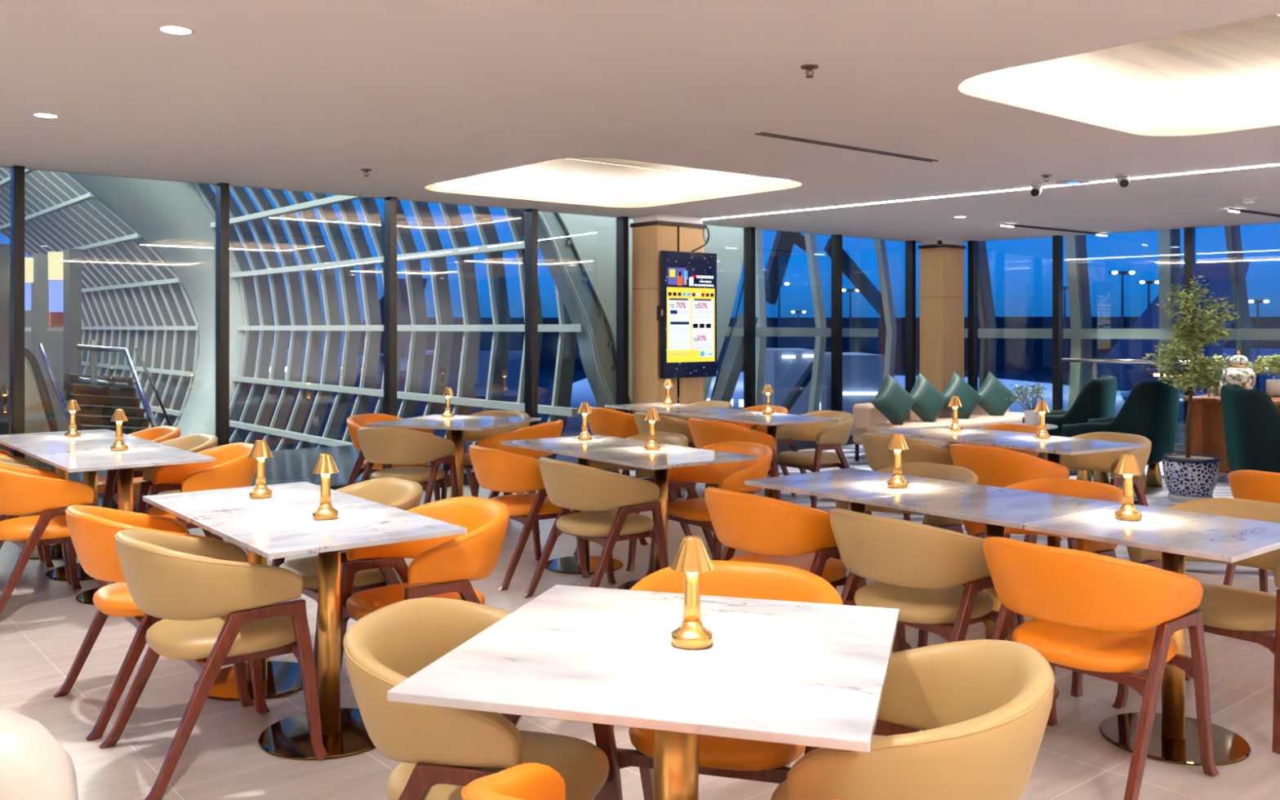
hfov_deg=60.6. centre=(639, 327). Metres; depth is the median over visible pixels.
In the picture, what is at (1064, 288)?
mast
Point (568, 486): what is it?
armchair
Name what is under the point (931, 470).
armchair
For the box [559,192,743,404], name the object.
wall
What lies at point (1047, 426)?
side table
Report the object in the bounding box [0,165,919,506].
window
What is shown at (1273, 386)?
potted plant
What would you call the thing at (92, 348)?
glass balustrade
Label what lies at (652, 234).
column
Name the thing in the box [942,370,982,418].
cushion
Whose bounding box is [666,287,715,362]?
poster
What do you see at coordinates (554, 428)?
armchair
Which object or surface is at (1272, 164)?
recessed light
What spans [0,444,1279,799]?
floor
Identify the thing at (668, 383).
table lamp
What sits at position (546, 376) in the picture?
ground
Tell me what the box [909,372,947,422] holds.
cushion
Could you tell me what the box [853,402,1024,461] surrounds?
bench
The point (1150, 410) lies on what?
velvet armchair
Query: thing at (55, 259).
hanging sign
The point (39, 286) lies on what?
concrete pillar
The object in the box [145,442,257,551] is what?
armchair
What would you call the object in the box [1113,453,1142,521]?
table lamp
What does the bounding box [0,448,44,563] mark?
armchair
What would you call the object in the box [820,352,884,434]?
building
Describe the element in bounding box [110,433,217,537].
armchair
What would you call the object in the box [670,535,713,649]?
table lamp
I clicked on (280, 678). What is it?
cafe table
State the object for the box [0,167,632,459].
steel lattice structure
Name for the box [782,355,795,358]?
wall light
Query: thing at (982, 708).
armchair
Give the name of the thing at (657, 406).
cafe table
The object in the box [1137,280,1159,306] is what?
mast
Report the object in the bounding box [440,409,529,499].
armchair
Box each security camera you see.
[934,236,942,245]
[1030,182,1043,197]
[1115,173,1129,188]
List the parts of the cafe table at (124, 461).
plate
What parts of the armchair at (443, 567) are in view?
leg, seat frame, arm rail, leg, leg, seat, backrest, arm rail, leg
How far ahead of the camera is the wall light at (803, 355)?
25.90 m
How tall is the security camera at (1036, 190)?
0.110 m
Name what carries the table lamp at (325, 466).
on the cafe table at (286, 534)
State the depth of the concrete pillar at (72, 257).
12.62 m
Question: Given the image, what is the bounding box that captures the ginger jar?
[1220,350,1256,389]
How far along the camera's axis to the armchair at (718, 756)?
3.01 m
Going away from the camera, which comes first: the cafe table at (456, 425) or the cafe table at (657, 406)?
the cafe table at (456, 425)
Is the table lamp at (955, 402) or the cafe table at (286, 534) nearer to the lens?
the cafe table at (286, 534)
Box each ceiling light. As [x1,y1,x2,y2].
[424,157,801,207]
[958,13,1279,136]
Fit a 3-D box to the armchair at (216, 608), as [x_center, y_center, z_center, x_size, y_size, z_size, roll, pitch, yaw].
[-1.460,1.065,3.743,0.591,0.770,0.606,0,0,-38]
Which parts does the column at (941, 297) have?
trim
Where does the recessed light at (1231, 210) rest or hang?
in the ceiling
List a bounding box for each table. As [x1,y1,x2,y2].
[0,428,136,559]
[10,436,171,580]
[36,446,215,604]
[142,481,374,701]
[196,502,466,760]
[366,413,541,497]
[386,584,899,799]
[500,434,668,574]
[568,444,755,590]
[604,402,715,491]
[656,407,762,497]
[706,412,838,498]
[744,467,972,652]
[866,484,1121,698]
[876,425,1035,527]
[964,435,1146,547]
[997,422,1057,429]
[1024,504,1279,765]
[1061,358,1195,451]
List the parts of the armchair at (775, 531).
leg, backrest, seat, leg, arm rail, seat frame, leg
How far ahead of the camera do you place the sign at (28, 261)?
12.58 m
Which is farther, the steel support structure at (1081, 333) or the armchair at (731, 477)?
the steel support structure at (1081, 333)
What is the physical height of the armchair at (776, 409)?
0.770 m
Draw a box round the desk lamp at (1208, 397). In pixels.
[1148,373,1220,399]
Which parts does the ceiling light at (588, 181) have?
cove panel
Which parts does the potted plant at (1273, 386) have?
pot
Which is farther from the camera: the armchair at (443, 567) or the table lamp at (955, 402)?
the table lamp at (955, 402)
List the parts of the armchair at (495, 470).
leg, backrest, leg, seat, leg, seat frame, leg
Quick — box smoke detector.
[1238,196,1257,204]
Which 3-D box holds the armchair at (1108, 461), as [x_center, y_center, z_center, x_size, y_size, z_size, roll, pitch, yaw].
[2.888,1.065,6.944,0.591,0.770,0.606,0,0,-32]
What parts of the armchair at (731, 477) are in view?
leg, arm rail, seat, seat frame, leg, leg, backrest, arm rail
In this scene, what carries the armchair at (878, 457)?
on the floor at (43, 626)
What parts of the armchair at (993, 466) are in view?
backrest, leg, leg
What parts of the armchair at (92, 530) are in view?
leg, seat, leg, backrest, seat frame, leg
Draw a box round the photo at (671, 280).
[667,266,685,284]
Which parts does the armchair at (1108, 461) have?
leg, backrest, leg, arm rail, seat, seat frame, leg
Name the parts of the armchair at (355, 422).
leg, backrest, seat frame, seat, leg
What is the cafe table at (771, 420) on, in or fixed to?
on the floor at (1157, 497)
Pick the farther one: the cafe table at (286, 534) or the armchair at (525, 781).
the cafe table at (286, 534)
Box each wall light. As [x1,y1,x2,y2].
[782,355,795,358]
[802,354,813,357]
[842,391,878,395]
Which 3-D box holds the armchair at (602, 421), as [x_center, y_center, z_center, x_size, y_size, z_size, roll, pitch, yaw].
[-0.168,1.065,9.595,0.591,0.770,0.606,0,0,-34]
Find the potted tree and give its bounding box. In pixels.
[1141,275,1240,502]
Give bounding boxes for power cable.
[691,224,709,252]
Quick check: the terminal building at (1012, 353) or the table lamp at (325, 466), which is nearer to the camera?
the table lamp at (325, 466)
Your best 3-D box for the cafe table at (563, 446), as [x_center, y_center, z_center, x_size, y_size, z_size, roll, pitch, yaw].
[-0.344,1.075,6.683,0.718,0.750,0.766,0,0,-37]
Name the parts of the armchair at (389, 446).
leg, leg, backrest, seat frame, seat, leg, arm rail, leg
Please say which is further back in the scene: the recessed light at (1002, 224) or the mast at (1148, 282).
the mast at (1148, 282)
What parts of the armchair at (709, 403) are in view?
backrest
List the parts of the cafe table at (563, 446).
plate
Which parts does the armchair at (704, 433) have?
leg, backrest, seat frame, leg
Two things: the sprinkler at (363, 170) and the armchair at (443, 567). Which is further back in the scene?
the sprinkler at (363, 170)
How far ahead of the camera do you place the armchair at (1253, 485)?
5.25 m
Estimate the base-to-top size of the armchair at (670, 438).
0.770 m
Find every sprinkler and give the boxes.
[360,168,372,176]
[800,64,818,78]
[1040,174,1052,182]
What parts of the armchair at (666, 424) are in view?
backrest, leg, leg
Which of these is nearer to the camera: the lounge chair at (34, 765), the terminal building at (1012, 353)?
the lounge chair at (34, 765)
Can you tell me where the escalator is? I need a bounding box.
[8,346,148,471]
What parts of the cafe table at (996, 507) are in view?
plate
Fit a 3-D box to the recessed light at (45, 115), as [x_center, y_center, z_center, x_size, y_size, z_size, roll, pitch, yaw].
[-3.212,-1.150,5.923,0.138,0.008,0.138,0,0,0]
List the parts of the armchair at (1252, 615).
leg, arm rail, leg, backrest, seat frame, seat, leg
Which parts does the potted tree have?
pot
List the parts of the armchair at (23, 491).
leg, leg, seat, seat frame, backrest, arm rail, leg, leg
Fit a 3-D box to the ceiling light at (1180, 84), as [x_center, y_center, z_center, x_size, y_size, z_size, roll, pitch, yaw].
[3.042,-1.245,5.037,2.880,0.190,2.880,0,0,-40]
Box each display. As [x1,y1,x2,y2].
[24,282,31,310]
[48,280,63,311]
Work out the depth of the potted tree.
9.12 m
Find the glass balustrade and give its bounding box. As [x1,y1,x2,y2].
[37,339,172,427]
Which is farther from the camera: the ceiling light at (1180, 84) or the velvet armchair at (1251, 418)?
the velvet armchair at (1251, 418)
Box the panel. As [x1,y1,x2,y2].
[48,311,63,326]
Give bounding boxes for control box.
[657,305,662,320]
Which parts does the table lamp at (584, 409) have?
stem, lamp shade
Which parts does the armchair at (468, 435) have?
leg, seat frame, seat, leg, backrest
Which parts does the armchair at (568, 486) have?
leg, backrest, seat, seat frame, leg, leg, arm rail, leg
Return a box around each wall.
[0,244,10,452]
[24,257,70,431]
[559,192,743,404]
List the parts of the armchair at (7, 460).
leg, seat, backrest, leg, leg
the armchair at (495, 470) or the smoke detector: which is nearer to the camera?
the armchair at (495, 470)
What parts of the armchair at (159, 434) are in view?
seat frame, leg, arm rail, seat, backrest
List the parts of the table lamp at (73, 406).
lamp shade, stem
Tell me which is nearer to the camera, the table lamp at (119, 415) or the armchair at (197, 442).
the table lamp at (119, 415)
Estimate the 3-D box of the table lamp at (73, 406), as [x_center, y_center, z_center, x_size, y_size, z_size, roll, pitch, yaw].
[-3.647,0.581,7.046,0.097,0.238,0.095,0,0,21]
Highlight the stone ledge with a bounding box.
[54,444,474,506]
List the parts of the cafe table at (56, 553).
plate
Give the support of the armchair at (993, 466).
on the floor at (43, 626)
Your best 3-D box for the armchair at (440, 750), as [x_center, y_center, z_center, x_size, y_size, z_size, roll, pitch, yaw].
[-0.368,1.065,2.558,0.591,0.770,0.606,0,0,16]
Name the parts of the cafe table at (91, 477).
plate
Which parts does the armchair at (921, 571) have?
leg, leg, backrest, seat frame, seat, leg, arm rail, leg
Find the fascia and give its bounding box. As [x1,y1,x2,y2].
[24,327,63,331]
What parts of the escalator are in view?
panel, handrail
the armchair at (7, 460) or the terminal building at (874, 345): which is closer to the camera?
the armchair at (7, 460)
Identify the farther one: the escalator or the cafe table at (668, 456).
the escalator
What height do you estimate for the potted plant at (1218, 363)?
0.404 m
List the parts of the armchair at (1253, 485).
leg, backrest, leg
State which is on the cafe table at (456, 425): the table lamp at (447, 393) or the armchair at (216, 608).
the table lamp at (447, 393)
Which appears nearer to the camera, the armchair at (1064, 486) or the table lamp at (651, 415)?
the armchair at (1064, 486)
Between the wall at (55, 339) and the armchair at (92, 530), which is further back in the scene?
the wall at (55, 339)
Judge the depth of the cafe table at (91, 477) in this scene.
6.49 m
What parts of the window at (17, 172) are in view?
glass pane, glass pane, glass pane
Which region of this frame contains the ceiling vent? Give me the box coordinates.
[755,132,937,162]
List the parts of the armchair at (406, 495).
leg, leg, seat, seat frame, arm rail, backrest, leg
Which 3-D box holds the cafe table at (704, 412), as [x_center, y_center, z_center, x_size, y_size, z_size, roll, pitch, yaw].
[0.606,1.075,9.200,0.698,0.750,0.756,0,0,-34]
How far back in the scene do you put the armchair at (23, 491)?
5.50 m
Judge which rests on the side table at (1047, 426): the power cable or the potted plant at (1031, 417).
the potted plant at (1031, 417)
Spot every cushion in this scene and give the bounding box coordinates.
[871,373,915,425]
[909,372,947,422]
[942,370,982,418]
[977,371,1017,416]
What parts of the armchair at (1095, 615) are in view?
leg, leg, backrest, seat, seat frame, leg, arm rail, leg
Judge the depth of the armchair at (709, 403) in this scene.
10.24 m
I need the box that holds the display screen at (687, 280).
[659,250,716,378]
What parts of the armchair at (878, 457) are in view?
leg, backrest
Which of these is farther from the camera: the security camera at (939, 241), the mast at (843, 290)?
the mast at (843, 290)
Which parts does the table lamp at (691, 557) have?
stem, lamp shade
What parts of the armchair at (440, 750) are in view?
leg, backrest, arm rail, seat, leg, leg, seat frame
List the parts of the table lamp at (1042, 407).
stem, lamp shade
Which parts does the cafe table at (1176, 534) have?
plate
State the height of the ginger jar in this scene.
0.450 m
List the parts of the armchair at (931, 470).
backrest, leg, arm rail, leg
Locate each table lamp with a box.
[64,400,80,437]
[110,408,128,451]
[248,440,272,499]
[312,453,338,520]
[441,386,453,417]
[577,401,592,440]
[644,408,660,450]
[662,378,672,404]
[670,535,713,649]
[762,384,773,413]
[886,432,908,488]
[947,395,962,431]
[1034,400,1050,439]
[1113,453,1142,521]
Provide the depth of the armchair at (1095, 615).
3.41 m
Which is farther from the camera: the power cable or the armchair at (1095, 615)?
the power cable
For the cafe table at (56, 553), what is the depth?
7.03 m
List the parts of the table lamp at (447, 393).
lamp shade, stem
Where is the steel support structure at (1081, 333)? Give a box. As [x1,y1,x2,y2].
[964,225,1279,443]
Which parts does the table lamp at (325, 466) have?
stem, lamp shade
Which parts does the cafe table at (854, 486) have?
plate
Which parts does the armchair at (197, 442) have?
leg, arm rail, seat frame, leg, seat, arm rail, backrest, leg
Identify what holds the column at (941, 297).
on the floor at (43, 626)
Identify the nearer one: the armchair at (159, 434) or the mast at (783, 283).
the armchair at (159, 434)
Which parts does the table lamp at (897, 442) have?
stem, lamp shade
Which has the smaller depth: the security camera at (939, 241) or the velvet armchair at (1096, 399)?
the velvet armchair at (1096, 399)
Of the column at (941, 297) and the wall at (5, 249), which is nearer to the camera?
the wall at (5, 249)
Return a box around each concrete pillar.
[31,253,47,415]
[63,248,81,399]
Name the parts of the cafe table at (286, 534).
plate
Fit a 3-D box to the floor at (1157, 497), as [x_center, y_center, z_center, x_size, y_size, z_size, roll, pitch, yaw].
[5.254,1.447,8.448,7.217,0.006,11.754,0,0,-45]
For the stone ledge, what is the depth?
11.63 m
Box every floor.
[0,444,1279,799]
[618,444,1274,580]
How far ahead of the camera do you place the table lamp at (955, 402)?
7.41 m
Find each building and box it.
[423,317,919,368]
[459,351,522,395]
[762,347,813,415]
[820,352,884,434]
[964,316,1279,370]
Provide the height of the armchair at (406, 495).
0.770 m
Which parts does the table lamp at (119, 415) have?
stem, lamp shade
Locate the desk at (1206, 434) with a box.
[1182,394,1279,476]
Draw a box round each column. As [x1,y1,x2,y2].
[630,213,706,414]
[917,239,965,393]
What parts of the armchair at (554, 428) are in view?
leg, backrest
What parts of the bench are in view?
leg, backrest, seat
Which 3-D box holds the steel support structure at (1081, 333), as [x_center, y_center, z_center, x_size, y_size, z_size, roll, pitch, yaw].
[8.959,-0.029,11.623,0.410,4.446,12.056,0,0,-45]
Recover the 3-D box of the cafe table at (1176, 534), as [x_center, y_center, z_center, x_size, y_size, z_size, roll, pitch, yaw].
[1.880,1.075,3.863,0.738,0.750,0.711,0,0,-39]
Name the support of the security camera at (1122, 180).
attached to the ceiling
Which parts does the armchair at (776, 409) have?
backrest, leg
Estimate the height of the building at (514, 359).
4.822 m
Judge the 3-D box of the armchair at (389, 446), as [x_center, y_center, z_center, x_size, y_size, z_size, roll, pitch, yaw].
[-1.661,1.065,7.721,0.606,0.770,0.591,0,0,21]
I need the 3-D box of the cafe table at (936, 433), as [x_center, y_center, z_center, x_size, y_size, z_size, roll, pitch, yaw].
[2.124,1.075,7.358,0.718,0.750,0.766,0,0,-32]
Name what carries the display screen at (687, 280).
attached to the column at (652, 234)
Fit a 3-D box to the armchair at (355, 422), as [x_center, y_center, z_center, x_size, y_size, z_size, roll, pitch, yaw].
[-1.947,1.065,8.507,0.591,0.770,0.606,0,0,29]
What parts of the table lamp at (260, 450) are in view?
stem, lamp shade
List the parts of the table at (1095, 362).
post, rail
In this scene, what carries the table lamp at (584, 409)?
on the cafe table at (563, 446)
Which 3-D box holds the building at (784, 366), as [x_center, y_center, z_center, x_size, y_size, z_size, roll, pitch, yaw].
[3.701,3.991,27.450,1.025,6.919,3.100,0,0,0]
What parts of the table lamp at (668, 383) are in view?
lamp shade, stem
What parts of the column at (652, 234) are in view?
trim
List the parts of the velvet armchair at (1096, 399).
backrest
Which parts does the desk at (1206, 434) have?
panel, panel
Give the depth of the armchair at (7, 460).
6.20 m
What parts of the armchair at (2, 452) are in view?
backrest, leg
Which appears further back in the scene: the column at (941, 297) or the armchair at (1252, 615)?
the column at (941, 297)
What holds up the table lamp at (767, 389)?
on the cafe table at (771, 420)
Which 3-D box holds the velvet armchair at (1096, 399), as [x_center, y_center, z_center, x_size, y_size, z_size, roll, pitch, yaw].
[4.368,0.970,11.090,0.812,0.960,0.888,0,0,30]
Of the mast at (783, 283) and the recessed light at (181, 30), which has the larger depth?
the mast at (783, 283)
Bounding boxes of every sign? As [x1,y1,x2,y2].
[24,257,33,282]
[48,251,63,279]
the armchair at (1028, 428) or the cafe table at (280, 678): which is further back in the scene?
the armchair at (1028, 428)
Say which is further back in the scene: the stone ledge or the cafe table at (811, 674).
the stone ledge
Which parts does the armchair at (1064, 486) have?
arm rail, leg, backrest, leg, arm rail, leg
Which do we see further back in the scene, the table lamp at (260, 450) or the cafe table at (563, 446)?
the cafe table at (563, 446)
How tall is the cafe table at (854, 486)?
0.750 m
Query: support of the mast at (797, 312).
on the ground
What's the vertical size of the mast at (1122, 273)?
11.076 m
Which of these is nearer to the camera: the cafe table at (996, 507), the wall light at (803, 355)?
the cafe table at (996, 507)
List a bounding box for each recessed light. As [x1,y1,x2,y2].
[31,112,59,118]
[156,24,195,35]
[702,164,1279,220]
[1000,223,1106,236]
[1228,208,1279,217]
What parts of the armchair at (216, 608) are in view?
leg, leg, backrest, seat, seat frame, leg, arm rail, leg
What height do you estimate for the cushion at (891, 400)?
0.622 m
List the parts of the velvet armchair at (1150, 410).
leg, leg, leg, leg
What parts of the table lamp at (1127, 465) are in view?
stem, lamp shade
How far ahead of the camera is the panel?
15.46 m
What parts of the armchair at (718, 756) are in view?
leg, leg, seat frame, seat, backrest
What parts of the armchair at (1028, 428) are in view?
backrest, leg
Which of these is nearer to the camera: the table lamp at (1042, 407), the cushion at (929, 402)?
the table lamp at (1042, 407)
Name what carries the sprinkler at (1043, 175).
attached to the ceiling
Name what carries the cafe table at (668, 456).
on the floor at (43, 626)
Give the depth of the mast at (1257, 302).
79.92 m
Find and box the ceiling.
[0,0,1279,242]
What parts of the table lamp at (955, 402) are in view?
stem, lamp shade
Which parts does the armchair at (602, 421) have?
backrest, leg, leg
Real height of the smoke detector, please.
0.062 m
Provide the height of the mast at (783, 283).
10.762 m
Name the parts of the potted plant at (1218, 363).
pot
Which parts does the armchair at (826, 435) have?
arm rail, leg, seat, seat frame, backrest, leg, arm rail, leg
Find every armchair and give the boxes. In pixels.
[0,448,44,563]
[0,455,71,584]
[0,463,107,615]
[53,504,254,740]
[80,425,181,508]
[98,529,328,799]
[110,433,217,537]
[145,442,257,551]
[266,477,422,693]
[340,496,510,672]
[343,597,622,799]
[346,413,440,501]
[356,426,458,504]
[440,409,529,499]
[461,762,839,799]
[468,444,591,591]
[471,419,563,533]
[522,457,668,597]
[573,431,692,571]
[586,406,639,475]
[594,560,843,799]
[634,411,718,497]
[644,441,773,576]
[664,400,732,488]
[684,417,781,500]
[702,404,798,497]
[704,486,866,591]
[764,410,853,508]
[770,639,1054,799]
[829,508,1018,652]
[831,462,985,648]
[861,432,968,534]
[946,422,1062,539]
[949,443,1075,549]
[962,477,1122,697]
[982,536,1219,799]
[1022,375,1116,475]
[1031,431,1151,543]
[1062,377,1180,494]
[1111,497,1279,754]
[1220,384,1279,472]
[1222,470,1279,592]
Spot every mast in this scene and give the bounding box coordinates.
[777,282,790,347]
[790,311,806,347]
[842,288,858,352]
[1062,286,1067,385]
[1109,271,1135,391]
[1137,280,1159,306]
[1248,300,1269,389]
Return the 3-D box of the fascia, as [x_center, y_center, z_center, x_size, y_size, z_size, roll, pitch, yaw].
[-9.125,0.017,15.167,2.470,0.055,0.200,0,0,-40]
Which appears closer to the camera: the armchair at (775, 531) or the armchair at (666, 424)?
the armchair at (775, 531)
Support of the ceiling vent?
in the ceiling
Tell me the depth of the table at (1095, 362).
12.80 m
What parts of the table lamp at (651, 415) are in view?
stem, lamp shade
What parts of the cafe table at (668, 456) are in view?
plate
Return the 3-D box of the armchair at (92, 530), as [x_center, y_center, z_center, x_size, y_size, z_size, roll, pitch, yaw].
[-1.898,1.065,4.264,0.591,0.770,0.606,0,0,-38]
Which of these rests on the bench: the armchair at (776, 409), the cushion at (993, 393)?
the cushion at (993, 393)
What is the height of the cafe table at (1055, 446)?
0.750 m
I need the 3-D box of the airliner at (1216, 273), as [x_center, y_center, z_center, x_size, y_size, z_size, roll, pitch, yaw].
[9.939,2.197,44.180,23.296,9.102,23.180,0,0,-14]
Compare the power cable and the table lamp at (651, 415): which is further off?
the power cable
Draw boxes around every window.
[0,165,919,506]
[967,222,1267,453]
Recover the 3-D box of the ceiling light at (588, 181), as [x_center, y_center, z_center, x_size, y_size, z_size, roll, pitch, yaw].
[-0.233,-1.245,8.932,2.880,0.190,2.880,0,0,-40]
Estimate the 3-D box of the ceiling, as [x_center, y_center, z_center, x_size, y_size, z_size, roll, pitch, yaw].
[2.346,-1.150,4.068,23.204,0.001,21.859,0,0,0]
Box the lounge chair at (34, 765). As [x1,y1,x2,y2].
[0,708,79,799]
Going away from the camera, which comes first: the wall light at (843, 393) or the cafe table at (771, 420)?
the cafe table at (771, 420)
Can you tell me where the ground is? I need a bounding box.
[229,353,1183,461]
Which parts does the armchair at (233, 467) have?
leg, arm rail, seat, leg, seat frame, backrest, leg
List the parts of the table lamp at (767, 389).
stem, lamp shade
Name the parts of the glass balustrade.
rail, post, rail, rail, thin rail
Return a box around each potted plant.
[1004,382,1048,425]
[1206,354,1230,395]
[1248,353,1279,396]
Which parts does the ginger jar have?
lid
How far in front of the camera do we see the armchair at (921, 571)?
3.96 m
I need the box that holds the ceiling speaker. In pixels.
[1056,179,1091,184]
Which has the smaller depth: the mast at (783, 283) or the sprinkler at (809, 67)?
the sprinkler at (809, 67)
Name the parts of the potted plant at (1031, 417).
pot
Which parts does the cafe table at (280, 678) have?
plate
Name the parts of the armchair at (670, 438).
arm rail, leg, leg, backrest, arm rail, leg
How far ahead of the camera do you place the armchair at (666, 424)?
8.67 m
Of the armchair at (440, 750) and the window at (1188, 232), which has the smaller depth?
the armchair at (440, 750)
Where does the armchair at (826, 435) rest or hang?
on the floor at (1157, 497)
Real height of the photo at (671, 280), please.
0.173 m
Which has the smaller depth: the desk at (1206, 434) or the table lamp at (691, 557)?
the table lamp at (691, 557)
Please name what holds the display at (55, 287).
on the panel
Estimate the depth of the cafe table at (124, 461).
5.91 m
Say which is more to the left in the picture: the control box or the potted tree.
the control box
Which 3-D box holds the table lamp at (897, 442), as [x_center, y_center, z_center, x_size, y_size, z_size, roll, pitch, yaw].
[1.132,0.581,4.816,0.097,0.238,0.095,0,0,-5]

